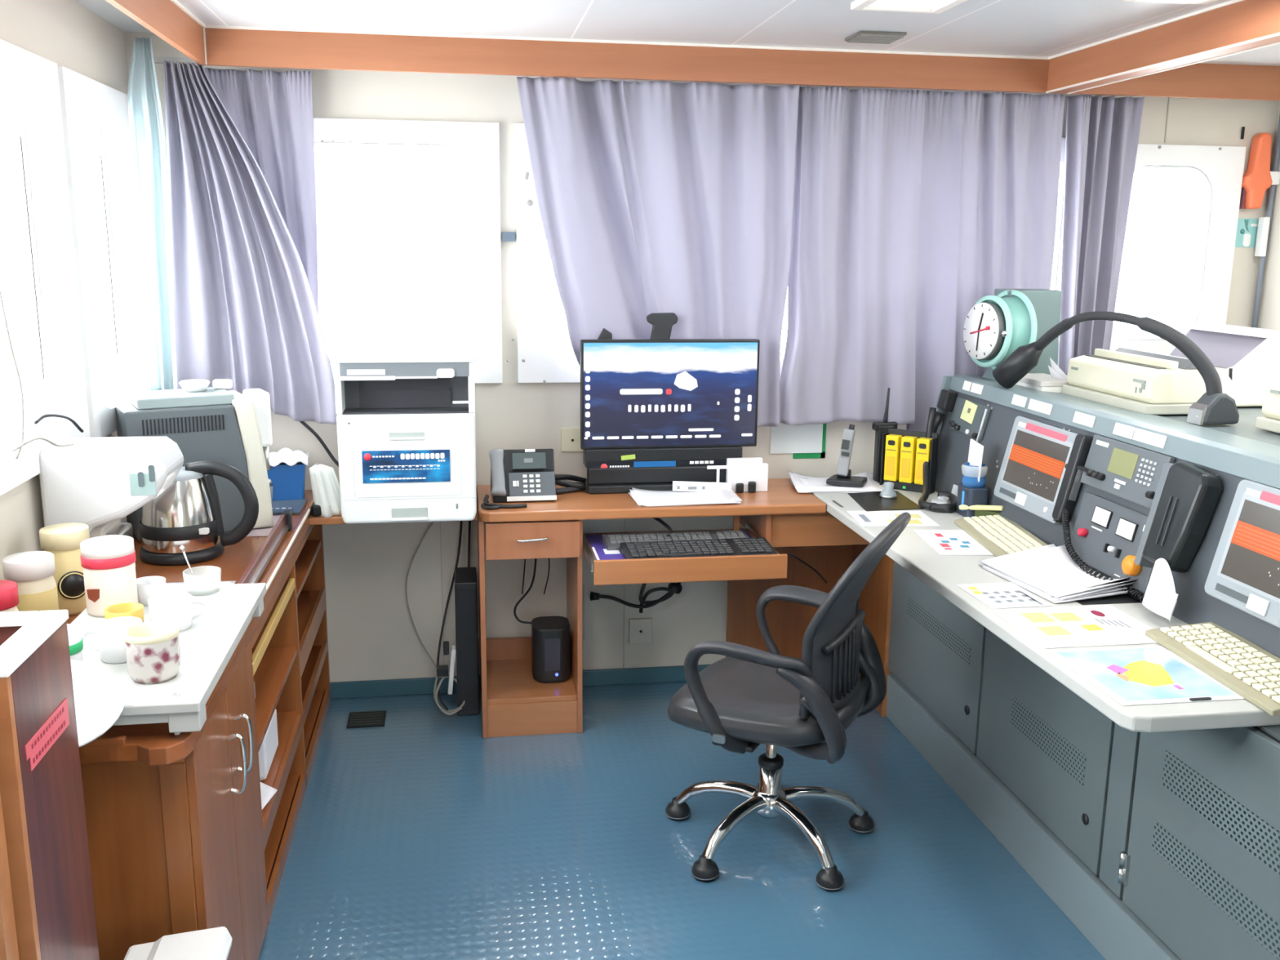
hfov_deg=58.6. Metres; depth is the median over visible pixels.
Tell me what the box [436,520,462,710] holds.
cable
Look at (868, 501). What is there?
mouse pad
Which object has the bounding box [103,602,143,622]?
cup
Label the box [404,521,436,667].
cable
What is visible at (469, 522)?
cable
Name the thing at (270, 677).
shelf
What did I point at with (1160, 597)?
paper sheet
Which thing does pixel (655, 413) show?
computer monitor
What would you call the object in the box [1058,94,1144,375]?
curtain
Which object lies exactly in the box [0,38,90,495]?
window
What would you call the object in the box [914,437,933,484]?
battery pack
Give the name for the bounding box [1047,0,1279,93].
trim
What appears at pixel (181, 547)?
spoon
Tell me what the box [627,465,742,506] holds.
paper stack
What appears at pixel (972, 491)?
pen holder
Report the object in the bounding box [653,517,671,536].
cable
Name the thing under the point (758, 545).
keyboard
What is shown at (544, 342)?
window
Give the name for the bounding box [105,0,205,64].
trim
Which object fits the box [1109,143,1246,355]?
window
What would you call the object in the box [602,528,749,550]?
keyboard
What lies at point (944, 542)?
printed sheet
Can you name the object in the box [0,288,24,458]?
cable
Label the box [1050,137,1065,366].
window
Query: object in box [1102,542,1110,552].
toggle switch
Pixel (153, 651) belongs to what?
cup
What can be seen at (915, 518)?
print
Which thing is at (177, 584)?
sheet
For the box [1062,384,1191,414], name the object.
tray
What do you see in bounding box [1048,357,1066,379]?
paper sheet
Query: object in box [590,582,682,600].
plug
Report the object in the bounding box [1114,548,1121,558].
toggle switch
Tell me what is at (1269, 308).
wall
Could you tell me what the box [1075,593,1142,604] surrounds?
folder
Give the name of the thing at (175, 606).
cup
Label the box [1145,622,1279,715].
keyboard
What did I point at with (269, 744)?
paper
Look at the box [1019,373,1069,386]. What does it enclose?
book
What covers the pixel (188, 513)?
electric kettle
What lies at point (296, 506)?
booklet
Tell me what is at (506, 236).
switch
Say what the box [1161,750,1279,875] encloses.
vent
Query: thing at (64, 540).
jar
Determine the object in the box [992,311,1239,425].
gooseneck lamp
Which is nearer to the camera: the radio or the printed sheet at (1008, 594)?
the printed sheet at (1008, 594)
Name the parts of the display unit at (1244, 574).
frame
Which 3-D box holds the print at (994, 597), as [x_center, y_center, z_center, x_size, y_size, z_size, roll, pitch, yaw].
[0.937,0.298,2.870,0.108,0.001,0.118,-1,12,-10]
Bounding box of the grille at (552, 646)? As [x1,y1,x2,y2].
[544,638,560,671]
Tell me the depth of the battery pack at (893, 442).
4.12 m
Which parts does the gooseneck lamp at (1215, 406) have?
clamp plate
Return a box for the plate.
[70,658,125,747]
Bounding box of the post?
[0,791,19,959]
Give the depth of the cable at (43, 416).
2.88 m
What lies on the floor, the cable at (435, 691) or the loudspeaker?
the cable at (435, 691)
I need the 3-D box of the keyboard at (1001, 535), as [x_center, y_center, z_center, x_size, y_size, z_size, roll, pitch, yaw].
[1.091,0.169,3.417,0.160,0.034,0.470,0,12,-2]
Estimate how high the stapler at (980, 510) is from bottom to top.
0.060 m
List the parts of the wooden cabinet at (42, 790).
panel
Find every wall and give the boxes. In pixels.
[0,0,128,580]
[124,31,1279,682]
[1257,103,1279,330]
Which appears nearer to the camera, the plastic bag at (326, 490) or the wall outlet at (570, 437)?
the plastic bag at (326, 490)
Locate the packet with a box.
[212,378,232,389]
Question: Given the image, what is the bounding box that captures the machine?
[113,386,273,542]
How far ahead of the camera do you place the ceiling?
3.40 m
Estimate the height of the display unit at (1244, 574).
0.274 m
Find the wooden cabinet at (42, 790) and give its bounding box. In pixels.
[0,609,99,959]
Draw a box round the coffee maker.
[39,435,183,563]
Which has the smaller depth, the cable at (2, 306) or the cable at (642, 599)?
the cable at (2, 306)
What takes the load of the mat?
on the desk
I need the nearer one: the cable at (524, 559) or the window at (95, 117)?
the window at (95, 117)
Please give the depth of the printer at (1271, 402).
3.03 m
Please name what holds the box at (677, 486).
on the paper stack at (646, 498)
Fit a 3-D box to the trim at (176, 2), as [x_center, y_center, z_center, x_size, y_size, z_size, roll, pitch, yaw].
[0.553,-0.770,0.832,2.926,0.120,6.150,-1,12,-9]
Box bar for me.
[597,328,612,339]
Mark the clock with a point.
(1007, 320)
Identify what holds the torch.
attached to the wall at (371, 634)
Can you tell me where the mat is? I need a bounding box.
[586,530,752,559]
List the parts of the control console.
door, door, instrument panel, filler panel, door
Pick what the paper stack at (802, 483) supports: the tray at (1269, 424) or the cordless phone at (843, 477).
the cordless phone at (843, 477)
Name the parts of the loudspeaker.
trim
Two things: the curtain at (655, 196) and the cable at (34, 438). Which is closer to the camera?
the cable at (34, 438)
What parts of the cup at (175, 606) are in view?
handle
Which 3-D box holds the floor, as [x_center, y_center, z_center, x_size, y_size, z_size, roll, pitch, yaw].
[0.855,1.450,1.440,4.170,0.050,6.330,-1,12,-9]
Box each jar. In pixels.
[0,579,19,612]
[2,551,58,611]
[39,522,89,615]
[80,535,138,617]
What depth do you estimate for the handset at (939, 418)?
4.14 m
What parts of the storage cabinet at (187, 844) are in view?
panel, corner post, door, door handle, door handle, door, rail, drawer rail, rail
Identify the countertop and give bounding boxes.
[66,489,313,765]
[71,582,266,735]
[811,488,1279,733]
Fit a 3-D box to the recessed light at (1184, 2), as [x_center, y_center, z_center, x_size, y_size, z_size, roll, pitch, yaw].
[1.459,-1.158,2.494,0.240,0.019,1.040,-1,12,-9]
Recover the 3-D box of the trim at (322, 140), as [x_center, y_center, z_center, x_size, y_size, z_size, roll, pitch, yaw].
[0.564,-0.799,4.163,3.320,0.875,0.008,-1,12,-9]
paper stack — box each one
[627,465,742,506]
[787,471,884,493]
[979,543,1137,603]
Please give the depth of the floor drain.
4.06 m
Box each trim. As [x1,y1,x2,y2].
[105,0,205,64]
[170,0,1279,93]
[200,27,1279,100]
[320,139,1222,382]
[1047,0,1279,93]
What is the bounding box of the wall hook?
[1240,126,1244,139]
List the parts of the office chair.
leg, leg, armrest, seat, leg, armrest, leg, frame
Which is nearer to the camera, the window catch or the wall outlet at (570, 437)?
the window catch
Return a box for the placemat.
[245,515,280,537]
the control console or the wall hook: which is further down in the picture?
the control console
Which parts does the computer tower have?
power strip, casing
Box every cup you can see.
[81,616,142,663]
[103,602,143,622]
[122,620,181,684]
[136,575,165,605]
[147,591,208,631]
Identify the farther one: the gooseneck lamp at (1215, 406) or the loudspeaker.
the gooseneck lamp at (1215, 406)
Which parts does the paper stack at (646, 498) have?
note strip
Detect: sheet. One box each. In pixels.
[165,581,235,586]
[846,510,940,526]
[912,529,993,555]
[955,582,1051,608]
[991,604,1157,648]
[1046,645,1244,706]
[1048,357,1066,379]
[1142,558,1178,622]
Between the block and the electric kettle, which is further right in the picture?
the block
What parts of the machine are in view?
spout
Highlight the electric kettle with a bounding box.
[138,460,258,565]
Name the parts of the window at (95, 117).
pane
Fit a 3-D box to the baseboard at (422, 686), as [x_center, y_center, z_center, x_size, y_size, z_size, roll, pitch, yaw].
[0.366,0.751,4.483,4.170,0.065,0.012,-1,12,-9]
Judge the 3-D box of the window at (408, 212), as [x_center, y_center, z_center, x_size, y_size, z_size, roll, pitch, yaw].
[-0.995,-0.785,3.969,1.010,0.895,0.098,-1,12,-9]
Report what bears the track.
attached to the wall at (371, 634)
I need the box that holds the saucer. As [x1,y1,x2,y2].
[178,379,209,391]
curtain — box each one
[128,36,177,390]
[163,60,337,424]
[204,67,318,314]
[516,76,799,426]
[779,86,925,425]
[906,91,1065,431]
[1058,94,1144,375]
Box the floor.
[257,681,1106,959]
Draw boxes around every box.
[266,447,309,500]
[672,480,731,491]
[937,389,957,412]
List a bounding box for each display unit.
[994,416,1078,524]
[1204,480,1279,627]
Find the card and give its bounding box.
[951,484,958,497]
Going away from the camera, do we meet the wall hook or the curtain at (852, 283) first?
the curtain at (852, 283)
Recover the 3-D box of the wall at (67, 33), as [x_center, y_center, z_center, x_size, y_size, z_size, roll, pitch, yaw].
[-1.232,0.331,0.870,0.080,2.330,6.330,-1,12,-9]
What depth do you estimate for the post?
1.59 m
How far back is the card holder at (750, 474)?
4.08 m
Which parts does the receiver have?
knob, knob, knob, rack handle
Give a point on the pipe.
(1264, 223)
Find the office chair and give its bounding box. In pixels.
[665,511,911,890]
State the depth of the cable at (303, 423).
4.01 m
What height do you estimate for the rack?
0.215 m
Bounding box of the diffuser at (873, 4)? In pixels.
[867,0,950,8]
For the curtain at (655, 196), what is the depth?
3.97 m
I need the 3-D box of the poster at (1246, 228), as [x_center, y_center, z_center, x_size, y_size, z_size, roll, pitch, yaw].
[2.369,-0.964,4.446,0.100,0.110,0.005,-1,12,-9]
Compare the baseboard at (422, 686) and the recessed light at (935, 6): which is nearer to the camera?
the recessed light at (935, 6)
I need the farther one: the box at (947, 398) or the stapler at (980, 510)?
the box at (947, 398)
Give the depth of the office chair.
3.04 m
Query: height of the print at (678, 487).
0.012 m
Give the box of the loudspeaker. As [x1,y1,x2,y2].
[1133,462,1222,573]
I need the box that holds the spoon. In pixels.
[178,545,197,585]
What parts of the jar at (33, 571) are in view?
lid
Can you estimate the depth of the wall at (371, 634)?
4.23 m
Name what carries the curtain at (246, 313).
hanging from the track
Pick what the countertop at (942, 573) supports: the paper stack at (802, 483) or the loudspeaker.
the paper stack at (802, 483)
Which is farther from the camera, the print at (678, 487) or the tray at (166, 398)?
the print at (678, 487)
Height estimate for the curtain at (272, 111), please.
0.859 m
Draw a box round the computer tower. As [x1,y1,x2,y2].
[436,567,479,715]
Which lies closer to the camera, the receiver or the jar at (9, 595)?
the jar at (9, 595)
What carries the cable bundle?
on the desk
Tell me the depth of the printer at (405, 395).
3.61 m
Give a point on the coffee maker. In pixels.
(95, 482)
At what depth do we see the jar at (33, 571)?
2.50 m
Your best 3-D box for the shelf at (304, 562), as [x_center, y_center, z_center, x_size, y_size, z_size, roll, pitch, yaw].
[-1.352,0.298,3.735,0.525,0.018,0.680,-1,12,-9]
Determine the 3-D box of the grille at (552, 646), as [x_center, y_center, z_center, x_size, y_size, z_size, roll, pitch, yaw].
[-0.310,0.619,4.037,0.056,0.120,0.005,-1,12,-9]
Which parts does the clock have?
casing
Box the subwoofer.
[531,616,570,683]
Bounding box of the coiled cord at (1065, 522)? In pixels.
[1061,509,1144,601]
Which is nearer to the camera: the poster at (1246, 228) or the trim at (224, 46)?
the trim at (224, 46)
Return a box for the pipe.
[1251,113,1279,328]
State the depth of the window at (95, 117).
3.56 m
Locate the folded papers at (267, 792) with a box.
[260,782,277,809]
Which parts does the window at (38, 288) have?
pane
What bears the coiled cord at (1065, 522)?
hanging from the telephone handset at (1070, 486)
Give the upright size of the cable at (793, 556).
0.235 m
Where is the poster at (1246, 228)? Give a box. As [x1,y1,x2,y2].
[1235,217,1258,247]
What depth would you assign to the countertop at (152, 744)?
2.64 m
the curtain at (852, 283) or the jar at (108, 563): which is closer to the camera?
the jar at (108, 563)
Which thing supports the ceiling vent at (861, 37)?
in the ceiling
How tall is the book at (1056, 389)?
0.021 m
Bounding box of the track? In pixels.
[153,56,197,65]
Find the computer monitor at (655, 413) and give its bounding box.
[580,312,759,493]
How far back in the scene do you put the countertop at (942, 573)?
2.71 m
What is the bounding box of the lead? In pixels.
[1064,463,1088,472]
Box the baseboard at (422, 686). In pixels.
[329,664,710,698]
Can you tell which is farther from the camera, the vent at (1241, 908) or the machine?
the machine
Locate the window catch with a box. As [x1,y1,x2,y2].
[524,172,533,205]
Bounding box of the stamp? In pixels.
[879,481,897,498]
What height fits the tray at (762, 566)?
0.080 m
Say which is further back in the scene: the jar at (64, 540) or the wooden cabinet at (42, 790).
the jar at (64, 540)
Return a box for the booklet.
[271,498,307,515]
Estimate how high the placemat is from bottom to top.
0.002 m
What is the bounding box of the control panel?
[1080,434,1175,508]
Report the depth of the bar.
3.99 m
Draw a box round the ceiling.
[75,0,1279,66]
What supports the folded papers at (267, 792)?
on the storage cabinet at (187, 844)
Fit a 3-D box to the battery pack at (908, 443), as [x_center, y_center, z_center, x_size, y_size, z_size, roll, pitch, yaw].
[0.965,-0.074,4.102,0.048,0.165,0.042,8,14,33]
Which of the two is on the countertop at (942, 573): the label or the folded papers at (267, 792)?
the label
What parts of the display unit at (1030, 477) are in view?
frame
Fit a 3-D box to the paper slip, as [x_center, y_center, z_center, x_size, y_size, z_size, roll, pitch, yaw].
[-0.102,0.248,3.730,0.085,0.004,0.218,-1,12,-9]
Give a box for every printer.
[325,325,482,524]
[1062,347,1235,414]
[1169,323,1279,406]
[1255,376,1279,433]
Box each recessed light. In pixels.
[850,0,967,13]
[1122,0,1218,4]
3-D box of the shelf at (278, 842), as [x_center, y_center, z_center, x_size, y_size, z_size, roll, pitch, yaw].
[-1.308,0.933,3.490,0.510,0.020,1.425,-1,12,-9]
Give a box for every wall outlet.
[560,427,582,452]
[628,617,652,644]
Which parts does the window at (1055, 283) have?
pane, frame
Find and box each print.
[676,485,705,489]
[887,514,923,524]
[981,590,1044,604]
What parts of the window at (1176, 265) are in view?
pane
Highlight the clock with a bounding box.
[963,288,1061,380]
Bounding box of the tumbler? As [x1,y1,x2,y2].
[66,623,83,661]
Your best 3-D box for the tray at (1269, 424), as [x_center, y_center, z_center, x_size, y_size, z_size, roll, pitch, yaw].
[1.845,-0.108,2.859,0.290,0.030,0.506,-1,12,-9]
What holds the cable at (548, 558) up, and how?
hanging from the desk
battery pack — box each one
[884,434,902,481]
[898,435,917,483]
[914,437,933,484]
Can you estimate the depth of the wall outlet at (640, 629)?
4.38 m
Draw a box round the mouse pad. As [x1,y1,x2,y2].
[848,490,923,511]
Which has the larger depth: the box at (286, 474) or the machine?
the box at (286, 474)
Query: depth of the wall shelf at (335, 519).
3.71 m
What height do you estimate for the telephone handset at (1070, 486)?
0.255 m
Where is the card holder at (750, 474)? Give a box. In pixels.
[725,457,768,493]
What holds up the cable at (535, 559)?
attached to the subwoofer
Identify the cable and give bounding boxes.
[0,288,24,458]
[10,437,74,452]
[33,413,84,432]
[299,421,338,466]
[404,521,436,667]
[433,675,465,715]
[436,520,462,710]
[467,520,471,567]
[513,558,537,624]
[521,559,525,594]
[543,558,550,594]
[599,582,681,608]
[639,583,674,613]
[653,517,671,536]
[786,554,827,583]
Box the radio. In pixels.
[871,387,897,482]
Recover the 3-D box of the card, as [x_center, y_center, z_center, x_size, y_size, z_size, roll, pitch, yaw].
[1.087,0.051,3.910,0.016,0.059,0.070,-2,12,-14]
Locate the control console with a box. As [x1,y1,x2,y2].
[886,373,1279,959]
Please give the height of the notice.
0.147 m
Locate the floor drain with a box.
[346,710,386,728]
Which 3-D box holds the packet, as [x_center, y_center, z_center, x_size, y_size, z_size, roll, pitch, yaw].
[-1.293,-0.297,3.531,0.055,0.028,0.030,-1,12,-9]
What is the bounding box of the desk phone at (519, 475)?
[488,448,556,502]
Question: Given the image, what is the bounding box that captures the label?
[831,500,843,506]
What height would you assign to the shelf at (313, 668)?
0.018 m
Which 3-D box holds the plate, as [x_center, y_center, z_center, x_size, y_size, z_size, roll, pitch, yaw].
[-1.017,0.388,1.946,0.253,0.089,0.240,-6,14,-30]
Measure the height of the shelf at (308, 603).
0.018 m
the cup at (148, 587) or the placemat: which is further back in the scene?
the placemat
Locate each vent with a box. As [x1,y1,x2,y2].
[844,31,906,44]
[906,596,970,665]
[1010,696,1086,786]
[1151,819,1279,959]
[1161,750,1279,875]
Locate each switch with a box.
[502,231,515,241]
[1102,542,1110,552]
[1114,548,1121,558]
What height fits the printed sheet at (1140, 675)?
0.004 m
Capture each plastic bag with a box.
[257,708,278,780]
[309,463,341,517]
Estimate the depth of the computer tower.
4.07 m
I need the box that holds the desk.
[476,478,893,737]
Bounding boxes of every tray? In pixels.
[128,386,234,409]
[593,553,787,585]
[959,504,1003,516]
[974,510,999,516]
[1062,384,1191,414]
[1255,417,1279,433]
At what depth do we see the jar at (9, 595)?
2.39 m
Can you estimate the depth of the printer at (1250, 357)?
3.55 m
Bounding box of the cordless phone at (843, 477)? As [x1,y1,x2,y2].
[826,424,867,487]
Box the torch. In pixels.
[1239,132,1272,208]
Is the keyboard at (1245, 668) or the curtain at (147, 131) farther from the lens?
the curtain at (147, 131)
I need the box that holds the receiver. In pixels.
[948,396,991,442]
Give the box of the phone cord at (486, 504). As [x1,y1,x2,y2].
[480,494,527,510]
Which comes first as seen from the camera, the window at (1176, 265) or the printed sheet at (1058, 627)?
the printed sheet at (1058, 627)
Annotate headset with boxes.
[918,407,957,512]
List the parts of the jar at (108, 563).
lid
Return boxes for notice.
[769,422,826,458]
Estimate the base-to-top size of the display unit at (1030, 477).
0.264 m
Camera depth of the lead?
3.19 m
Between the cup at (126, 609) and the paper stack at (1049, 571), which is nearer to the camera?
the cup at (126, 609)
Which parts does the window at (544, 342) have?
pane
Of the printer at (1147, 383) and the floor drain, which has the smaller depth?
the printer at (1147, 383)
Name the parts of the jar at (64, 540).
lid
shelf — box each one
[251,646,297,752]
[264,688,324,889]
[294,539,321,599]
[297,590,319,642]
[301,645,321,703]
[309,495,477,524]
[486,658,577,704]
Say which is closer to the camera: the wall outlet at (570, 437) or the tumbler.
the tumbler
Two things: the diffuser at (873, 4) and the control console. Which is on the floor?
the control console
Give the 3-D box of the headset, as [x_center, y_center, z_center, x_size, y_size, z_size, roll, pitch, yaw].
[1.041,-0.076,3.925,0.135,0.301,0.378,4,12,16]
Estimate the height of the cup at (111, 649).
0.070 m
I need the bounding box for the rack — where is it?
[880,428,938,494]
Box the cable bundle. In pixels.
[554,474,586,494]
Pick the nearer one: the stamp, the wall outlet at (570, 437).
the stamp
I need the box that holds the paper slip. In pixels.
[591,546,620,559]
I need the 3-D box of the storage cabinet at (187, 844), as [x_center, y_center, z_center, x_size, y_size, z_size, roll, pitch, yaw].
[-1.235,0.659,3.129,0.584,0.765,2.076,-1,12,-9]
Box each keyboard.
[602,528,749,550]
[619,537,777,559]
[954,515,1048,556]
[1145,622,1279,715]
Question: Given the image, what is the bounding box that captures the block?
[311,502,321,516]
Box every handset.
[933,411,945,436]
[1052,433,1093,521]
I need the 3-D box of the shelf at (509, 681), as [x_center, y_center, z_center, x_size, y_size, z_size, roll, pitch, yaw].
[-0.402,0.721,4.127,0.310,0.018,0.390,-1,12,-9]
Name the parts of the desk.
panel, rail, drawer handle, drawer, panel, slide rail, slide rail, panel, panel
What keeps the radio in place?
on the countertop at (942, 573)
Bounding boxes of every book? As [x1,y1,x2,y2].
[1015,381,1062,392]
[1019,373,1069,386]
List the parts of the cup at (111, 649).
handle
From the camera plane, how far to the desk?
3.96 m
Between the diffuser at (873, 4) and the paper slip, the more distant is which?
the paper slip
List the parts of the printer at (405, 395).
scanner lid, control panel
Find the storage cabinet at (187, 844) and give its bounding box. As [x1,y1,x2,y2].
[80,524,330,959]
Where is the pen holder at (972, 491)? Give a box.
[955,439,988,517]
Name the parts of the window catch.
knob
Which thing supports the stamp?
on the mouse pad
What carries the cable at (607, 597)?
attached to the plug
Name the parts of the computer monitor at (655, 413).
monitor arm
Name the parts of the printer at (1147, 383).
smoked lid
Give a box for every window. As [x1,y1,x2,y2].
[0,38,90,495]
[57,66,149,437]
[313,118,502,384]
[515,123,787,382]
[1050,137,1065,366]
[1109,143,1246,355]
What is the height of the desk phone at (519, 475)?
0.174 m
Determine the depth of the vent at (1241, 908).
2.31 m
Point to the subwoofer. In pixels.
(550, 635)
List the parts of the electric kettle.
lid, handle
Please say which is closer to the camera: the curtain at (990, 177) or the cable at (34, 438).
the cable at (34, 438)

